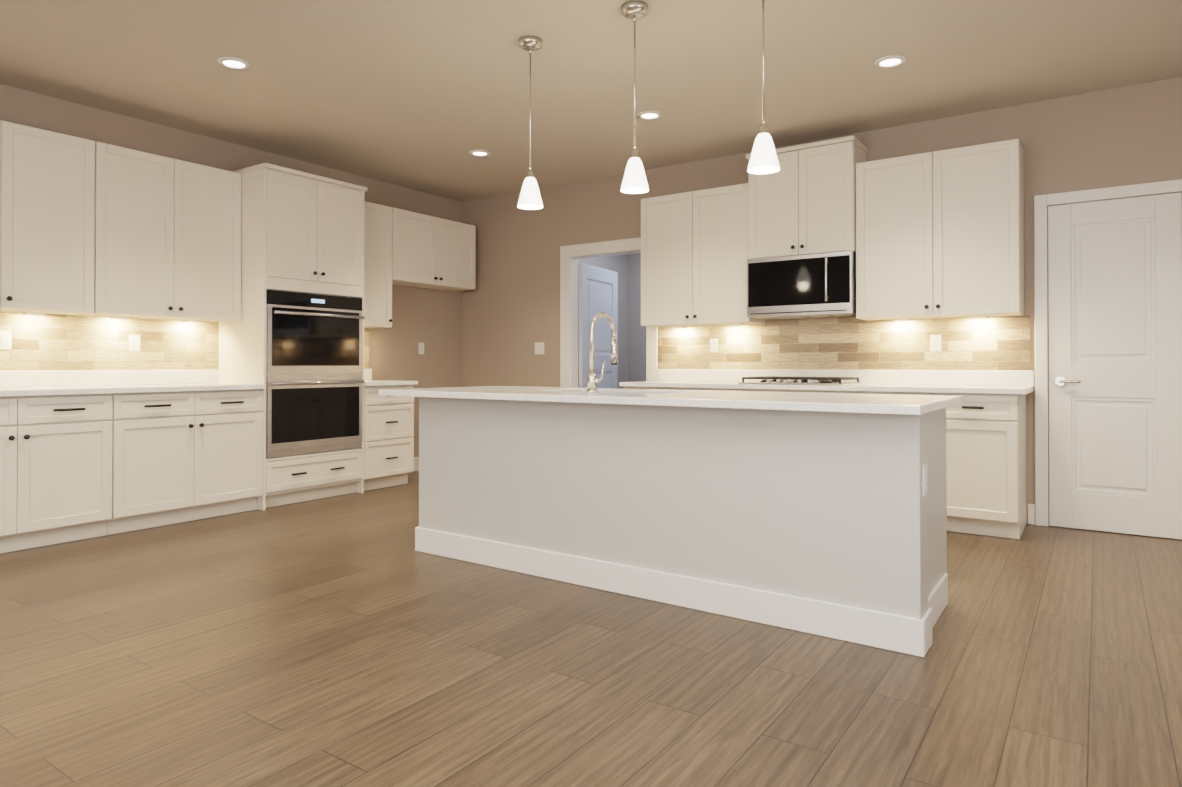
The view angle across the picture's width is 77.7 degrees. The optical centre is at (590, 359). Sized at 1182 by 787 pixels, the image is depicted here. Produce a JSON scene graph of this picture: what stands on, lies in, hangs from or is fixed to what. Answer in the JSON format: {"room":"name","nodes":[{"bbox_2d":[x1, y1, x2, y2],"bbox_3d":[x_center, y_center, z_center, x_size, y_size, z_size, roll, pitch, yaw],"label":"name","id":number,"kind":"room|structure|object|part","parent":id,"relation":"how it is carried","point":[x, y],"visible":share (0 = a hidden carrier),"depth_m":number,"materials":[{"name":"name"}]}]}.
{"room":"kitchen","nodes":[
{"label":"kitchen","id":0,"kind":"room"},
{"bbox_2d":[0,84,461,457],"bbox_3d":[-3.702,-0.312,4.592,0.120,2.800,8.240,0,0,35],"label":"wall","id":1,"kind":"structure","parent":0,"point":[431,319],"depth_m":6.91,"materials":[{"name":"beige paint"}]},
{"bbox_2d":[0,120,94,314],"bbox_3d":[-3.563,-0.851,4.365,0.368,1.105,0.978,0,0,35],"label":"upper cabinet","id":2,"kind":"object","parent":1,"relation":"attached to","point":[47,209],"visible":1,"depth_m":4.47,"materials":[{"name":"white paint"}]},
{"bbox_2d":[22,312,45,315],"bbox_3d":[-3.503,-0.289,4.616,0.080,0.015,0.100,0,0,35],"label":"under-cabinet light","id":3,"kind":"object","parent":2,"relation":"attached to","point":[32,313],"visible":0.93,"depth_m":4.57,"materials":[{"name":"white paint"}]},
{"bbox_2d":[76,142,240,321],"bbox_3d":[-3.007,-0.846,5.168,0.368,1.105,0.972,0,0,35],"label":"upper cabinet","id":4,"kind":"object","parent":1,"relation":"attached to","point":[167,244],"visible":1,"depth_m":5.04,"materials":[{"name":"white paint"}]},
{"bbox_2d":[109,316,129,319],"bbox_3d":[-3.224,-0.286,5.019,0.080,0.015,0.100,0,0,35],"label":"under-cabinet light","id":5,"kind":"object","parent":4,"relation":"attached to","point":[113,317],"depth_m":4.99,"materials":[{"name":"white paint"}]},
{"bbox_2d":[182,320,201,322],"bbox_3d":[-2.947,-0.283,5.419,0.080,0.015,0.100,0,0,35],"label":"under-cabinet light","id":6,"kind":"object","parent":4,"relation":"attached to","point":[187,321],"depth_m":5.40,"materials":[{"name":"white paint"}]},
{"bbox_2d":[0,312,369,370],"bbox_3d":[-3.028,-0.113,5.449,0.008,0.374,3.378,0,0,35],"label":"backsplash","id":7,"kind":"structure","parent":1,"relation":"attached to","point":[56,342],"depth_m":5.02,"materials":[{"name":"tile"}]},
{"bbox_2d":[0,331,11,349],"bbox_3d":[-3.651,-0.122,4.531,0.010,0.116,0.118,0,0,35],"label":"electrical outlet","id":8,"kind":"object","parent":7,"relation":"attached to","point":[5,340],"visible":1,"depth_m":4.55,"materials":[{"name":"plastic"}]},
{"bbox_2d":[129,335,139,350],"bbox_3d":[-3.214,-0.118,5.165,0.008,0.116,0.072,0,0,35],"label":"electrical outlet","id":9,"kind":"object","parent":7,"relation":"attached to","point":[134,342],"visible":1,"depth_m":5.16,"materials":[{"name":"plastic"}]},
{"bbox_2d":[364,201,391,328],"bbox_3d":[-2.072,-0.841,6.520,0.368,1.095,0.536,0,0,35],"label":"upper cabinet","id":10,"kind":"object","parent":1,"relation":"attached to","point":[377,265],"visible":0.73,"depth_m":6.53,"materials":[{"name":"white paint"}]},
{"bbox_2d":[414,457,418,470],"bbox_3d":[-1.719,1.039,7.326,0.019,0.135,1.195,0,0,35],"label":"baseboard","id":11,"kind":"structure","parent":1,"relation":"attached to","point":[416,460],"depth_m":7.29,"materials":[{"name":"white paint"}]},
{"bbox_2d":[418,343,423,353],"bbox_3d":[-1.703,-0.113,7.366,0.008,0.116,0.072,0,0,35],"label":"outlet","id":12,"kind":"object","parent":1,"relation":"attached to","point":[420,348],"visible":1,"depth_m":7.36,"materials":[{"name":"plastic"}]},
{"bbox_2d":[392,208,474,290],"bbox_3d":[-1.611,-1.054,7.188,0.368,0.660,1.080,0,0,35],"label":"upper cabinet","id":13,"kind":"object","parent":1,"relation":"attached to","point":[431,252],"visible":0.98,"depth_m":7.06,"materials":[{"name":"white paint"}]},
{"bbox_2d":[0,471,1181,786],"bbox_3d":[0.349,1.109,3.301,8.000,0.060,10.500,0,0,35],"label":"floor","id":14,"kind":"structure","parent":0,"point":[354,639],"depth_m":2.51,"materials":[{"name":"brown wood"}]},
{"bbox_2d":[0,394,112,553],"bbox_3d":[-3.446,0.646,4.268,0.658,0.879,0.968,0,0,35],"label":"base cabinet","id":15,"kind":"object","parent":14,"relation":"on","point":[55,469],"visible":1,"depth_m":4.26,"materials":[{"name":"white paint"}]},
{"bbox_2d":[107,389,262,534],"bbox_3d":[-2.890,0.652,5.072,0.658,0.879,0.982,0,0,35],"label":"base cabinet","id":16,"kind":"object","parent":14,"relation":"on","point":[181,457],"visible":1,"depth_m":4.86,"materials":[{"name":"white paint"}]},
{"bbox_2d":[0,369,417,396],"bbox_3d":[-2.761,0.142,5.276,0.643,0.139,3.400,0,0,35],"label":"countertop","id":17,"kind":"structure","parent":16,"relation":"on","point":[47,383],"depth_m":4.90,"materials":[{"name":"white stone"}]},
{"bbox_2d":[218,163,366,510],"bbox_3d":[-2.358,-0.163,5.847,0.658,2.520,0.906,0,0,35],"label":"tall cabinet","id":18,"kind":"object","parent":14,"relation":"on","point":[302,232],"visible":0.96,"depth_m":5.55,"materials":[{"name":"white paint"}]},
{"bbox_2d":[266,289,364,457],"bbox_3d":[-2.334,0.105,5.828,0.670,1.230,0.840,0,0,35],"label":"double wall oven","id":19,"kind":"object","parent":18,"relation":"in","point":[314,381],"visible":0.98,"depth_m":5.63,"materials":[{"name":"silver metal"}]},
{"bbox_2d":[364,385,413,490],"bbox_3d":[-1.954,0.661,6.429,0.653,0.879,0.536,0,0,35],"label":"drawers","id":20,"kind":"object","parent":14,"relation":"on","point":[388,441],"visible":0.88,"depth_m":6.26,"materials":[{"name":"white paint"}]},
{"bbox_2d":[623,387,735,390],"bbox_3d":[0.819,0.658,5.920,0.978,0.879,0.658,0,0,35],"label":"base cabinet","id":21,"kind":"object","parent":14,"relation":"on","point":[712,389],"visible":0.1,"depth_m":5.67,"materials":[{"name":"white paint"}]},
{"bbox_2d":[619,369,1033,394],"bbox_3d":[1.582,0.143,5.405,2.847,0.139,0.643,0,0,35],"label":"countertop","id":22,"kind":"structure","parent":21,"relation":"on","point":[1021,382],"depth_m":5.27,"materials":[{"name":"white stone"}]},
{"bbox_2d":[738,376,862,385],"bbox_3d":[1.545,0.153,5.416,0.760,0.049,0.520,0,0,35],"label":"gas cooktop","id":23,"kind":"object","parent":22,"relation":"in","point":[776,380],"visible":1,"depth_m":5.26,"materials":[{"name":"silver metal"}]},
{"bbox_2d":[415,397,947,657],"bbox_3d":[0.337,0.643,3.753,2.680,0.880,0.834,0,0,35],"label":"kitchen island","id":24,"kind":"object","parent":14,"relation":"on","point":[833,525],"visible":0.94,"depth_m":3.16,"materials":[{"name":"white paint"}]},
{"bbox_2d":[379,386,961,414],"bbox_3d":[0.242,0.185,3.764,2.865,0.034,0.970,0,0,35],"label":"island countertop","id":25,"kind":"structure","parent":24,"relation":"on","point":[868,403],"depth_m":3.29,"materials":[{"name":"white stone"}]},
{"bbox_2d":[586,312,617,392],"bbox_3d":[0.082,-0.041,3.827,0.111,0.418,0.259,0,0,35],"label":"island faucet","id":26,"kind":"object","parent":25,"relation":"on","point":[592,380],"visible":1,"depth_m":3.75,"materials":[{"name":"silver metal"}]},
{"bbox_2d":[922,463,927,496],"bbox_3d":[1.244,0.446,2.729,0.008,0.116,0.072,0,0,35],"label":"outlet","id":27,"kind":"object","parent":24,"relation":"attached to","point":[924,479],"visible":0.98,"depth_m":2.71,"materials":[{"name":"plastic"}]},
{"bbox_2d":[735,389,844,392],"bbox_3d":[1.547,0.654,5.417,0.788,0.879,0.658,0,0,35],"label":"base cabinet","id":28,"kind":"object","parent":14,"relation":"on","point":[803,391],"visible":0.15,"depth_m":5.18,"materials":[{"name":"white paint"}]},
{"bbox_2d":[845,391,931,394],"bbox_3d":[2.096,0.652,5.038,0.542,0.879,0.658,0,0,35],"label":"base cabinet","id":29,"kind":"object","parent":14,"relation":"on","point":[895,393],"visible":0.08,"depth_m":4.81,"materials":[{"name":"white paint"}]},
{"bbox_2d":[932,393,1026,538],"bbox_3d":[2.516,0.650,4.747,0.476,0.879,0.658,0,0,35],"label":"base cabinet","id":30,"kind":"object","parent":14,"relation":"on","point":[986,463],"visible":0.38,"depth_m":4.50,"materials":[{"name":"white paint"}]},
{"bbox_2d":[0,0,1181,201],"bbox_3d":[0.315,-1.751,3.271,8.240,0.060,10.620,0,0,35],"label":"ceiling","id":31,"kind":"structure","parent":0,"point":[426,96],"depth_m":4.34,"materials":[{"name":"paint"}]},
{"bbox_2d":[217,57,250,69],"bbox_3d":[-2.060,-1.708,4.232,0.176,0.012,0.176,0,0,35],"label":"recessed light","id":32,"kind":"object","parent":31,"relation":"in","point":[234,63],"visible":1,"depth_m":4.22,"materials":[{"name":"white paint"}]},
{"bbox_2d":[469,150,489,155],"bbox_3d":[-0.914,-1.696,6.030,0.176,0.012,0.176,0,0,35],"label":"recessed light","id":33,"kind":"object","parent":31,"relation":"in","point":[479,153],"visible":1,"depth_m":6.01,"materials":[{"name":"white paint"}]},
{"bbox_2d":[517,35,542,209],"bbox_3d":[-0.326,-1.268,3.942,0.138,0.894,0.138,0,0,35],"label":"pendant light fixture","id":34,"kind":"object","parent":31,"relation":"hanging from","point":[529,43],"depth_m":3.91,"materials":[{"name":"white glass"}]},
{"bbox_3d":[-0.326,-0.899,3.939,0.138,0.156,0.138,0,0,35],"label":"pendant light shade","id":35,"kind":"part","parent":34,"relation":"part of","materials":[{"name":"white glass"}]},
{"bbox_2d":[621,0,648,193],"bbox_3d":[0.213,-1.271,3.569,0.138,0.894,0.138,0,0,35],"label":"pendant light fixture","id":36,"kind":"object","parent":31,"relation":"hanging from","point":[634,10],"depth_m":3.54,"materials":[{"name":"white glass"}]},
{"bbox_3d":[0.213,-0.902,3.567,0.138,0.156,0.138,0,0,35],"label":"pendant light shade","id":37,"kind":"part","parent":36,"relation":"part of","materials":[{"name":"white glass"}]},
{"bbox_2d":[637,111,661,119],"bbox_3d":[0.410,-1.702,5.114,0.176,0.012,0.176,0,0,35],"label":"recessed light","id":38,"kind":"object","parent":31,"relation":"in","point":[648,115],"visible":1,"depth_m":5.12,"materials":[{"name":"white paint"}]},
{"bbox_2d":[748,0,779,173],"bbox_3d":[0.752,-1.273,3.197,0.138,0.894,0.138,0,0,35],"label":"pendant light fixture","id":39,"kind":"object","parent":31,"relation":"hanging from","point":[763,127],"depth_m":3.16,"materials":[{"name":"white glass"}]},
{"bbox_3d":[0.752,-0.904,3.194,0.138,0.156,0.138,0,0,35],"label":"pendant light shade","id":40,"kind":"part","parent":39,"relation":"part of","materials":[{"name":"white glass"}]},
{"bbox_2d":[874,55,906,67],"bbox_3d":[1.717,-1.708,4.210,0.176,0.012,0.176,0,0,35],"label":"recessed light","id":41,"kind":"object","parent":31,"relation":"in","point":[890,61],"visible":1,"depth_m":4.21,"materials":[{"name":"white paint"}]},
{"bbox_2d":[578,254,627,388],"bbox_3d":[-0.217,-0.285,8.559,0.100,2.800,2.250,0,0,35],"label":"wall","id":42,"kind":"structure","parent":0,"point":[616,263],"depth_m":9.33,"materials":[{"name":"paint"}]},
{"bbox_2d":[628,253,645,381],"bbox_3d":[1.579,-0.284,8.782,2.800,2.800,0.100,0,0,35],"label":"wall","id":43,"kind":"structure","parent":0,"point":[631,346],"depth_m":9.42,"materials":[{"name":"paint"}]},
{"bbox_2d":[462,77,1181,539],"bbox_3d":[1.996,-0.305,5.588,8.120,2.800,0.120,0,0,35],"label":"wall","id":44,"kind":"structure","parent":0,"point":[1084,141],"depth_m":6.15,"materials":[{"name":"beige paint"}]},
{"bbox_2d":[535,342,543,353],"bbox_3d":[-0.509,-0.114,7.238,0.118,0.116,0.010,0,0,35],"label":"light switch","id":45,"kind":"object","parent":44,"relation":"attached to","point":[539,347],"visible":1,"depth_m":7.24,"materials":[{"name":"plastic"}]},
{"bbox_2d":[579,263,617,387],"bbox_3d":[0.083,0.083,7.480,0.035,2.040,0.800,0,0,28],"label":"hall door","id":46,"kind":"structure","parent":44,"relation":"in","point":[598,289],"depth_m":7.44,"materials":[{"name":"paint"}]},
{"bbox_2d":[560,237,657,387],"bbox_3d":[0.181,0.003,6.829,1.070,2.200,0.141,0,0,35],"label":"trim","id":47,"kind":"structure","parent":44,"relation":"attached to","point":[570,255],"depth_m":7.03,"materials":[{"name":"white paint"}]},
{"bbox_2d":[641,183,764,327],"bbox_3d":[0.902,-0.827,6.050,0.978,1.080,0.368,0,0,35],"label":"upper cabinet","id":48,"kind":"object","parent":44,"relation":"attached to","point":[694,251],"visible":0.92,"depth_m":5.92,"materials":[{"name":"white paint"}]},
{"bbox_2d":[672,326,686,327],"bbox_3d":[0.754,-0.278,6.264,0.100,0.015,0.080,0,0,35],"label":"under-cabinet light","id":49,"kind":"object","parent":48,"relation":"attached to","point":[672,326],"depth_m":6.23,"materials":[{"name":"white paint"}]},
{"bbox_2d":[725,324,740,326],"bbox_3d":[1.157,-0.279,5.986,0.100,0.015,0.080,0,0,35],"label":"under-cabinet light","id":50,"kind":"object","parent":48,"relation":"attached to","point":[733,325],"depth_m":5.96,"materials":[{"name":"white paint"}]},
{"bbox_2d":[746,136,867,258],"bbox_3d":[1.619,-1.172,5.532,0.810,0.808,0.408,0,0,35],"label":"upper cabinet","id":51,"kind":"object","parent":44,"relation":"attached to","point":[802,201],"visible":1,"depth_m":5.37,"materials":[{"name":"white paint"}]},
{"bbox_2d":[747,251,855,319],"bbox_3d":[1.604,-0.545,5.505,0.778,0.438,0.441,0,0,35],"label":"microwave","id":52,"kind":"object","parent":51,"relation":"attached to","point":[821,285],"visible":0.96,"depth_m":5.35,"materials":[{"name":"silver metal"}]},
{"bbox_2d":[658,316,1030,369],"bbox_3d":[1.754,-0.345,5.675,2.827,0.840,0.008,0,0,35],"label":"backsplash","id":53,"kind":"structure","parent":44,"relation":"attached to","point":[855,343],"depth_m":5.52,"materials":[{"name":"tile"}]},
{"bbox_2d":[710,338,717,351],"bbox_3d":[1.033,-0.121,6.162,0.072,0.116,0.008,0,0,35],"label":"electrical outlet","id":54,"kind":"object","parent":53,"relation":"attached to","point":[713,344],"visible":1,"depth_m":6.16,"materials":[{"name":"plastic"}]},
{"bbox_2d":[930,335,940,350],"bbox_3d":[2.439,-0.118,5.190,0.072,0.116,0.008,0,0,35],"label":"electrical outlet","id":55,"kind":"object","parent":53,"relation":"attached to","point":[935,342],"visible":1,"depth_m":5.19,"materials":[{"name":"plastic"}]},
{"bbox_2d":[856,139,1023,320],"bbox_3d":[2.371,-0.846,5.033,1.008,1.105,0.368,0,0,35],"label":"upper cabinet","id":56,"kind":"object","parent":44,"relation":"attached to","point":[940,234],"visible":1,"depth_m":4.89,"materials":[{"name":"white paint"}]},
{"bbox_2d":[892,319,909,321],"bbox_3d":[2.219,-0.284,5.252,0.100,0.015,0.080,0,0,35],"label":"under-cabinet light","id":57,"kind":"object","parent":56,"relation":"attached to","point":[896,320],"depth_m":5.22,"materials":[{"name":"white paint"}]},
{"bbox_2d":[971,316,988,318],"bbox_3d":[2.633,-0.286,4.965,0.100,0.015,0.080,0,0,35],"label":"under-cabinet light","id":58,"kind":"object","parent":56,"relation":"attached to","point":[975,317],"depth_m":4.94,"materials":[{"name":"white paint"}]},
{"bbox_2d":[1034,179,1181,525],"bbox_3d":[3.279,0.001,4.610,0.840,2.175,0.023,0,0,35],"label":"door frame","id":59,"kind":"structure","parent":44,"relation":"attached to","point":[1042,203],"depth_m":4.81,"materials":[{"name":"white paint"}]},
{"bbox_2d":[1048,193,1181,539],"bbox_3d":[3.264,0.037,4.588,0.684,2.090,0.076,0,0,35],"label":"pantry door","id":60,"kind":"structure","parent":44,"relation":"in","point":[1115,350],"depth_m":4.60,"materials":[{"name":"white paint"}]}
]}

